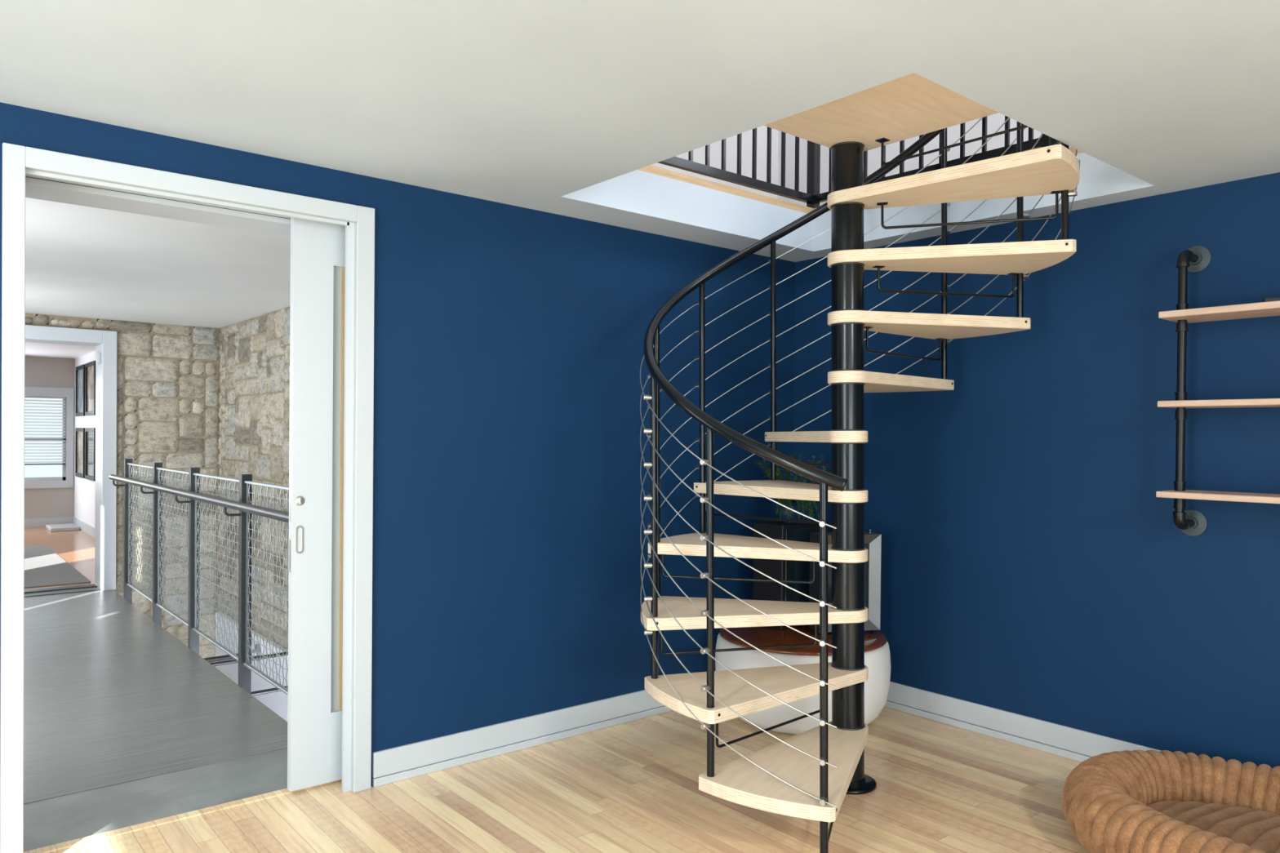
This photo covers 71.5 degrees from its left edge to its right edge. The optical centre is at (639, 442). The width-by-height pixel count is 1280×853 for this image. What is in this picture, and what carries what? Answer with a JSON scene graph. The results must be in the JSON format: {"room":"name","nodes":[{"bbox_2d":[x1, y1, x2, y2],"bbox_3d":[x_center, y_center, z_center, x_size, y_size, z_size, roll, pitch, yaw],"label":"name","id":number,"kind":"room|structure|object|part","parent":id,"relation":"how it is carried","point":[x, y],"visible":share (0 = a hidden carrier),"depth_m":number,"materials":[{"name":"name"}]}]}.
{"room":"living room","nodes":[
{"label":"living room","id":0,"kind":"room"},
{"bbox_2d":[24,355,75,519],"bbox_3d":[-9.531,-0.013,11.995,3.210,2.440,0.100,0,1,-40],"label":"wall","id":1,"kind":"structure","parent":0,"point":[39,371],"depth_m":12.80,"materials":[{"name":"beige paint"}]},
{"bbox_2d":[24,386,74,488],"bbox_3d":[-8.846,-0.079,12.530,1.448,1.445,0.115,0,1,-40],"label":"window","id":2,"kind":"structure","parent":1,"relation":"in","point":[67,468],"depth_m":12.91,"materials":[{"name":"white paint"}]},
{"bbox_2d":[24,395,66,465],"bbox_3d":[-8.838,-0.178,12.531,1.250,0.984,0.036,0,1,-40],"label":"window blind","id":3,"kind":"object","parent":2,"relation":"attached to","point":[32,397],"visible":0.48,"depth_m":12.76,"materials":[{"name":"white plastic"}]},
{"bbox_3d":[-8.841,0.305,12.533,1.240,0.017,0.025,0,1,-40],"label":"rail","id":4,"kind":"part","parent":3,"relation":"part of","materials":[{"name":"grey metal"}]},
{"bbox_3d":[-8.834,-0.665,12.527,1.250,0.011,0.036,0,1,-40],"label":"head rail","id":5,"kind":"part","parent":3,"relation":"part of","materials":[{"name":"white plastic"}]},
{"bbox_2d":[25,342,95,359],"bbox_3d":[-7.595,-1.225,9.677,3.210,0.060,6.110,0,1,-40],"label":"ceiling","id":6,"kind":"structure","parent":0,"point":[32,349],"depth_m":11.63,"materials":[{"name":"white paint"}]},
{"bbox_2d":[74,351,95,527],"bbox_3d":[-6.336,0.027,10.747,0.100,2.440,6.110,0,1,-40],"label":"wall","id":7,"kind":"structure","parent":0,"point":[84,489],"depth_m":12.28,"materials":[{"name":"white paint"}]},
{"bbox_2d":[24,516,94,537],"bbox_3d":[-7.621,1.180,9.701,3.210,0.130,5.900,0,1,-40],"label":"baseboard","id":8,"kind":"structure","parent":7,"relation":"attached to","point":[86,528],"depth_m":12.69,"materials":[{"name":"white paint"}]},
{"bbox_2d":[75,427,84,478],"bbox_3d":[-7.845,0.134,12.453,0.030,0.690,0.720,0,1,-40],"label":"picture frame","id":9,"kind":"object","parent":7,"relation":"attached to","point":[79,432],"visible":0.84,"depth_m":12.48,"materials":[{"name":"black metal"}]},
{"bbox_2d":[77,431,82,474],"bbox_3d":[-7.838,0.134,12.458,0.010,0.590,0.620,0,1,-40],"label":"print","id":10,"kind":"object","parent":9,"relation":"attached to","point":[79,433],"depth_m":12.48},
{"bbox_2d":[75,364,85,416],"bbox_3d":[-7.837,-0.729,12.446,0.030,0.705,0.720,0,1,-40],"label":"picture frame","id":11,"kind":"object","parent":7,"relation":"attached to","point":[80,370],"visible":0.87,"depth_m":12.48,"materials":[{"name":"black metal"}]},
{"bbox_2d":[77,368,83,413],"bbox_3d":[-7.830,-0.729,12.451,0.010,0.605,0.620,0,1,-40],"label":"print","id":12,"kind":"object","parent":11,"relation":"attached to","point":[80,371],"depth_m":12.48},
{"bbox_2d":[84,360,95,415],"bbox_3d":[-7.286,-0.718,11.785,0.030,0.705,0.740,0,1,-40],"label":"picture frame","id":13,"kind":"object","parent":7,"relation":"attached to","point":[90,367],"visible":0.81,"depth_m":11.84,"materials":[{"name":"black metal"}]},
{"bbox_2d":[87,365,93,411],"bbox_3d":[-7.280,-0.718,11.790,0.010,0.605,0.640,0,1,-40],"label":"print","id":14,"kind":"object","parent":13,"relation":"attached to","point":[90,368],"depth_m":11.80},
{"bbox_2d":[84,427,95,480],"bbox_3d":[-7.294,0.144,11.793,0.030,0.690,0.740,0,1,-40],"label":"picture frame","id":15,"kind":"object","parent":7,"relation":"attached to","point":[90,433],"visible":0.84,"depth_m":11.83,"materials":[{"name":"black wood"}]},
{"bbox_2d":[86,431,93,476],"bbox_3d":[-7.288,0.144,11.798,0.010,0.590,0.640,0,1,-40],"label":"print","id":16,"kind":"object","parent":15,"relation":"attached to","point":[89,434],"depth_m":11.84},
{"bbox_2d":[25,312,220,667],"bbox_3d":[-4.988,1.377,7.706,3.000,5.220,0.322,0,1,-40],"label":"wall","id":17,"kind":"structure","parent":0,"point":[153,437],"depth_m":8.08,"materials":[{"name":"beige stone"}]},
{"bbox_2d":[24,583,101,597],"bbox_3d":[-5.260,1.280,7.525,1.150,0.012,0.330,0,1,-40],"label":"threshold","id":18,"kind":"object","parent":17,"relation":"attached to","point":[85,586],"depth_m":7.71,"materials":[{"name":"grey metal"}]},
{"bbox_2d":[25,324,116,591],"bbox_3d":[-5.191,0.152,7.529,1.258,2.268,0.362,0,1,-40],"label":"trim","id":19,"kind":"structure","parent":17,"relation":"attached to","point":[104,342],"depth_m":7.76,"materials":[{"name":"white paint"}]},
{"bbox_2d":[95,352,100,364],"bbox_3d":[-4.763,-0.742,7.808,0.029,0.100,0.060,0,1,-40],"label":"sensor","id":20,"kind":"object","parent":17,"relation":"attached to","point":[97,354],"visible":1,"depth_m":7.79,"materials":[{"name":"white paint"}]},
{"bbox_2d":[23,527,287,852],"bbox_3d":[-5.760,1.431,7.468,3.210,0.300,11.721,0,1,-40],"label":"floor","id":21,"kind":"structure","parent":0,"point":[112,697],"depth_m":4.25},
{"bbox_2d":[24,545,91,587],"bbox_3d":[-6.787,1.254,8.849,1.800,0.012,3.280,0,1,-40],"label":"rug","id":22,"kind":"object","parent":21,"relation":"on","point":[43,566],"visible":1,"depth_m":8.78,"materials":[{"name":"grey fabric"}]},
{"bbox_2d":[45,523,79,531],"bbox_3d":[-8.131,1.188,12.499,0.330,0.056,0.550,0,1,-40],"label":"floor vent","id":23,"kind":"object","parent":21,"relation":"in","point":[69,526],"visible":1,"depth_m":12.35,"materials":[{"name":"white paint"}]},
{"bbox_2d":[48,523,75,528],"bbox_3d":[-8.127,1.163,12.494,0.290,0.006,0.478,0,1,-40],"label":"grille","id":24,"kind":"object","parent":23,"relation":"attached to","point":[69,525],"depth_m":12.42,"materials":[{"name":"white metal"}]},
{"bbox_2d":[108,458,288,695],"bbox_3d":[-2.915,0.820,5.699,0.156,1.326,4.495,0,1,-40],"label":"bridge railing","id":25,"kind":"object","parent":21,"relation":"on","point":[246,509],"visible":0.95,"depth_m":5.52,"materials":[{"name":"grey metal"}]},
{"bbox_3d":[-4.261,0.793,7.393,0.054,1.326,0.050,0,1,-40],"label":"post","id":26,"kind":"part","parent":25,"relation":"part of","materials":[{"name":"grey metal"}]},
{"bbox_3d":[-3.914,0.676,6.971,0.024,1.011,1.024,0,1,-40],"label":"panel","id":27,"kind":"part","parent":25,"relation":"part of","materials":[{"name":"silver metal"}]},
{"bbox_3d":[-3.561,0.807,6.553,0.054,1.326,0.050,0,1,-40],"label":"post","id":28,"kind":"part","parent":25,"relation":"part of","materials":[{"name":"grey metal"}]},
{"bbox_3d":[-3.224,0.690,6.143,0.024,1.011,0.992,0,1,-40],"label":"panel","id":29,"kind":"part","parent":25,"relation":"part of","materials":[{"name":"silver metal"}]},
{"bbox_3d":[-2.881,0.820,5.737,0.054,1.326,0.050,0,1,-40],"label":"post","id":30,"kind":"part","parent":25,"relation":"part of","materials":[{"name":"grey metal"}]},
{"bbox_3d":[-2.953,0.311,5.659,0.045,0.045,4.495,0,1,-40],"label":"handrail","id":31,"kind":"part","parent":25,"relation":"part of","materials":[{"name":"grey metal"}]},
{"bbox_3d":[-2.531,0.704,5.312,0.024,1.011,1.033,0,1,-40],"label":"panel","id":32,"kind":"part","parent":25,"relation":"part of","materials":[{"name":"silver metal"}]},
{"bbox_3d":[-2.174,0.834,4.890,0.054,1.326,0.050,0,1,-40],"label":"post","id":33,"kind":"part","parent":25,"relation":"part of","materials":[{"name":"grey metal"}]},
{"bbox_3d":[-1.826,0.718,4.467,0.024,1.011,1.027,0,1,-40],"label":"panel","id":34,"kind":"part","parent":25,"relation":"part of","materials":[{"name":"silver metal"}]},
{"bbox_2d":[25,197,290,328],"bbox_3d":[-3.429,-1.067,5.686,3.100,0.030,5.580,0,1,-40],"label":"ceiling","id":35,"kind":"structure","parent":0,"point":[82,261],"depth_m":5.29,"materials":[{"name":"paint"}]},
{"bbox_2d":[215,306,289,721],"bbox_3d":[-2.219,1.488,6.477,0.320,5.071,5.182,0,1,-40],"label":"wall","id":36,"kind":"structure","parent":0,"point":[265,407],"depth_m":7.41,"materials":[{"name":"beige stone"}]},
{"bbox_2d":[204,644,261,662],"bbox_3d":[-3.511,1.736,7.051,0.930,0.150,0.150,0,1,-40],"label":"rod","id":37,"kind":"object","parent":36,"relation":"attached to","point":[222,657],"visible":0.3,"depth_m":7.17,"materials":[{"name":"grey metal"}]},
{"bbox_3d":[-3.515,1.736,7.048,0.920,0.040,0.038,0,1,-40],"label":"rod","id":38,"kind":"part","parent":37,"relation":"part of","materials":[{"name":"grey metal"}]},
{"bbox_3d":[-3.185,1.737,7.323,0.080,0.150,0.150,0,1,-40],"label":"wall plate","id":39,"kind":"part","parent":37,"relation":"part of","materials":[{"name":"silver metal"}]},
{"bbox_2d":[209,651,288,666],"bbox_3d":[-2.801,1.520,6.199,0.930,0.150,0.150,0,1,-40],"label":"rod","id":40,"kind":"object","parent":36,"relation":"attached to","point":[232,661],"visible":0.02,"depth_m":6.17,"materials":[{"name":"grey metal"}]},
{"bbox_2d":[251,685,288,696],"bbox_3d":[-2.238,1.531,5.524,0.930,0.150,0.150,0,1,-40],"label":"rod","id":41,"kind":"object","parent":36,"relation":"attached to","point":[272,690],"visible":0.03,"depth_m":5.46,"materials":[{"name":"grey metal"}]},
{"bbox_2d":[0,102,795,786],"bbox_3d":[-1.634,0.154,3.296,6.200,2.404,0.420,0,1,-40],"label":"wall","id":42,"kind":"structure","parent":0,"point":[508,340],"depth_m":3.94,"materials":[{"name":"blue paint"}]},
{"bbox_2d":[23,779,342,852],"bbox_3d":[-1.631,1.415,3.247,1.099,0.124,0.047,0,1,-40],"label":"trim","id":43,"kind":"structure","parent":42,"relation":"attached to","point":[242,802],"depth_m":3.17,"materials":[{"name":"brown wood"}]},
{"bbox_2d":[0,142,374,852],"bbox_3d":[-1.326,0.218,3.539,2.015,2.278,0.442,0,1,-40],"label":"trim","id":44,"kind":"structure","parent":42,"relation":"attached to","point":[19,162],"depth_m":3.15,"materials":[{"name":"white paint"}]},
{"bbox_2d":[287,217,345,791],"bbox_3d":[-0.945,0.237,3.761,1.046,2.218,0.050,0,1,-40],"label":"door","id":45,"kind":"structure","parent":42,"relation":"in","point":[317,249],"depth_m":3.48,"materials":[{"name":"white paint"}]},
{"bbox_3d":[-1.351,0.435,3.433,0.003,0.125,0.014,0,1,-40],"label":"edge plate","id":46,"kind":"part","parent":45,"relation":"part of","materials":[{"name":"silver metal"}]},
{"bbox_3d":[-1.349,0.243,3.432,0.003,0.120,0.014,0,1,-40],"label":"edge plate","id":47,"kind":"part","parent":45,"relation":"part of","materials":[{"name":"silver metal"}]},
{"bbox_3d":[-1.319,0.374,3.439,0.029,0.109,0.013,0,1,-40],"label":"flush pull","id":48,"kind":"part","parent":45,"relation":"part of","materials":[{"name":"silver metal"}]},
{"bbox_3d":[-0.947,0.185,3.769,0.740,1.772,0.006,0,1,-40],"label":"glass panel","id":49,"kind":"part","parent":45,"relation":"part of","materials":[{"name":"grey"}]},
{"bbox_2d":[372,689,673,787],"bbox_3d":[-0.097,1.295,4.308,2.491,0.134,0.023,0,1,-40],"label":"baseboard","id":50,"kind":"structure","parent":42,"relation":"attached to","point":[396,764],"depth_m":3.90,"materials":[{"name":"white paint"}]},
{"bbox_2d":[48,706,1088,852],"bbox_3d":[0.432,1.457,0.815,6.200,0.120,6.331,0,1,-40],"label":"floor","id":51,"kind":"structure","parent":0,"point":[631,787],"depth_m":3.34,"materials":[{"name":"brown wood"}]},
{"bbox_2d":[715,624,890,734],"bbox_3d":[0.813,1.160,4.476,0.868,0.410,0.868,0,1,-40],"label":"table","id":52,"kind":"object","parent":51,"relation":"on","point":[877,650],"visible":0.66,"depth_m":4.18,"materials":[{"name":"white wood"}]},
{"bbox_2d":[753,520,819,630],"bbox_3d":[0.776,0.684,4.684,0.300,0.535,0.208,0,1,-40],"label":"vase","id":53,"kind":"object","parent":52,"relation":"on","point":[780,570],"visible":0.5,"depth_m":4.58,"materials":[{"name":"black"}]},
{"bbox_2d":[755,452,826,523],"bbox_3d":[0.771,0.219,4.621,0.320,0.396,0.400,0,1,-40],"label":"potted plant","id":54,"kind":"object","parent":53,"relation":"on","point":[784,513],"visible":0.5,"depth_m":4.58,"materials":[{"name":"green plant"}]},
{"bbox_3d":[0.779,0.360,4.641,0.132,0.112,0.132,0,1,-40],"label":"pot","id":55,"kind":"part","parent":54,"relation":"part of","materials":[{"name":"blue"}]},
{"bbox_3d":[0.840,0.685,4.606,0.260,0.495,0.007,0,1,-40],"label":"panel","id":56,"kind":"part","parent":53,"relation":"part of","materials":[{"name":"glass"}]},
{"bbox_2d":[808,528,881,633],"bbox_3d":[1.030,0.695,4.465,0.330,0.521,0.120,0,1,-13],"label":"glass case","id":57,"kind":"object","parent":52,"relation":"on","point":[872,540],"visible":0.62,"depth_m":4.45,"materials":[{"name":"glass"}]},
{"bbox_3d":[1.030,0.694,4.465,0.230,0.380,0.012,0,1,-13],"label":"glass panel","id":58,"kind":"part","parent":57,"relation":"part of","materials":[{"name":"black"}]},
{"bbox_2d":[639,72,1079,852],"bbox_3d":[0.833,-0.308,3.578,1.682,3.369,1.676,-1,1,-40],"label":"spiral staircase","id":59,"kind":"structure","parent":51,"relation":"on","point":[808,775],"depth_m":3.46,"materials":[{"name":"black"}]},
{"bbox_3d":[0.795,-0.925,3.618,1.643,2.137,1.522,-1,1,-40],"label":"handrail","id":60,"kind":"part","parent":59,"relation":"part of","materials":[{"name":"black metal"}]},
{"bbox_3d":[0.841,1.361,3.588,0.224,0.030,0.224,-1,1,-40],"label":"plate","id":61,"kind":"part","parent":59,"relation":"part of","materials":[{"name":"black metal"}]},
{"bbox_3d":[0.968,-0.712,3.600,0.047,0.007,0.038,0,0,1],"label":"fixing plate","id":62,"kind":"part","parent":59,"relation":"part of","materials":[{"name":"black metal"}]},
{"bbox_3d":[0.963,-0.949,3.529,0.041,0.008,0.028,1,1,15],"label":"fixing plate","id":63,"kind":"part","parent":59,"relation":"part of","materials":[{"name":"black metal"}]},
{"bbox_3d":[0.952,-1.187,3.483,0.040,0.004,0.040,0,1,-40],"label":"fixing plate","id":64,"kind":"part","parent":59,"relation":"part of","materials":[{"name":"black metal"}]},
{"bbox_3d":[1.584,-0.715,3.766,0.041,0.008,0.028,0,1,-15],"label":"fixing plate","id":65,"kind":"part","parent":59,"relation":"part of","materials":[{"name":"black metal"}]},
{"bbox_3d":[1.581,-0.950,3.368,0.041,0.008,0.028,1,1,15],"label":"fixing plate","id":66,"kind":"part","parent":59,"relation":"part of","materials":[{"name":"black metal"}]},
{"bbox_2d":[1061,750,1279,852],"bbox_3d":[2.101,1.278,2.794,1.102,0.230,1.472,0,1,-40],"label":"dog bed","id":67,"kind":"object","parent":51,"relation":"on","point":[1135,801],"visible":1,"depth_m":3.08,"materials":[{"name":"fabric"}]},
{"bbox_2d":[1146,800,1279,852],"bbox_3d":[2.100,1.323,2.789,0.720,0.138,1.110,0,1,-40],"label":"cushion","id":68,"kind":"object","parent":67,"relation":"on","point":[1255,824],"depth_m":3.00,"materials":[{"name":"brown fabric"}]},
{"bbox_2d":[0,0,1279,262],"bbox_3d":[0.498,-1.104,0.743,6.200,0.196,6.200,0,1,-40],"label":"ceiling","id":69,"kind":"structure","parent":0,"point":[551,106],"depth_m":2.52,"materials":[{"name":"paint"}]},
{"bbox_2d":[651,125,778,198],"bbox_3d":[-1.814,-2.574,4.455,7.400,2.563,0.100,0,1,-40],"label":"wall","id":70,"kind":"structure","parent":0,"point":[699,154],"depth_m":6.55,"materials":[{"name":"paint"}]},
{"bbox_2d":[637,146,1083,213],"bbox_3d":[0.582,-1.228,1.657,7.500,0.037,7.500,0,1,-40],"label":"floor","id":71,"kind":"structure","parent":0,"point":[651,169],"depth_m":4.36,"materials":[{"name":"brown wood"}]},
{"bbox_2d":[657,115,1061,208],"bbox_3d":[0.831,-1.767,3.539,1.942,1.013,1.935,0,1,-40],"label":"railing","id":72,"kind":"object","parent":71,"relation":"on","point":[812,197],"visible":0.29,"depth_m":4.49,"materials":[{"name":"black metal"}]},
{"bbox_3d":[0.224,-1.335,4.267,1.892,0.040,0.030,0,1,-40],"label":"rail","id":73,"kind":"part","parent":72,"relation":"part of","materials":[{"name":"black"}]},
{"bbox_3d":[0.954,-1.762,4.869,0.050,0.983,0.050,0,1,-40],"label":"post","id":74,"kind":"part","parent":72,"relation":"part of","materials":[{"name":"black metal"}]},
{"bbox_3d":[1.554,-1.322,4.149,0.030,0.040,1.885,0,1,-40],"label":"rail","id":75,"kind":"part","parent":72,"relation":"part of","materials":[{"name":"black"}]},
{"bbox_3d":[1.790,-1.746,3.867,0.050,0.983,0.050,0,1,-40],"label":"post","id":76,"kind":"part","parent":72,"relation":"part of","materials":[{"name":"black metal"}]},
{"bbox_2d":[777,112,1071,206],"bbox_3d":[3.436,-2.522,4.015,0.100,2.563,7.500,0,1,-40],"label":"wall","id":77,"kind":"structure","parent":0,"point":[994,122],"depth_m":5.93,"materials":[{"name":"white paint"}]},
{"bbox_2d":[792,172,1279,768],"bbox_3d":[2.809,0.198,2.965,0.200,2.404,6.620,0,1,-40],"label":"wall","id":78,"kind":"structure","parent":0,"point":[1033,564],"depth_m":3.83,"materials":[{"name":"blue paint"}]},
{"bbox_2d":[884,681,1160,762],"bbox_3d":[2.844,1.336,2.745,0.023,0.134,6.190,0,1,-40],"label":"baseboard","id":79,"kind":"structure","parent":78,"relation":"attached to","point":[1069,743],"depth_m":4.12,"materials":[{"name":"white paint"}]},
{"bbox_2d":[1155,245,1279,536],"bbox_3d":[2.469,-0.199,3.013,0.260,1.152,1.240,0,1,-40],"label":"shelf","id":80,"kind":"object","parent":78,"relation":"attached to","point":[1196,259],"visible":1,"depth_m":3.42,"materials":[{"name":"beige wood"}]},
{"bbox_2d":[1262,295,1279,302],"bbox_3d":[2.396,-0.512,3.149,0.120,0.030,0.290,0,1,-40],"label":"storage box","id":81,"kind":"object","parent":80,"relation":"on","point":[1271,298],"visible":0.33,"depth_m":3.20,"materials":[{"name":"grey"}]}
]}

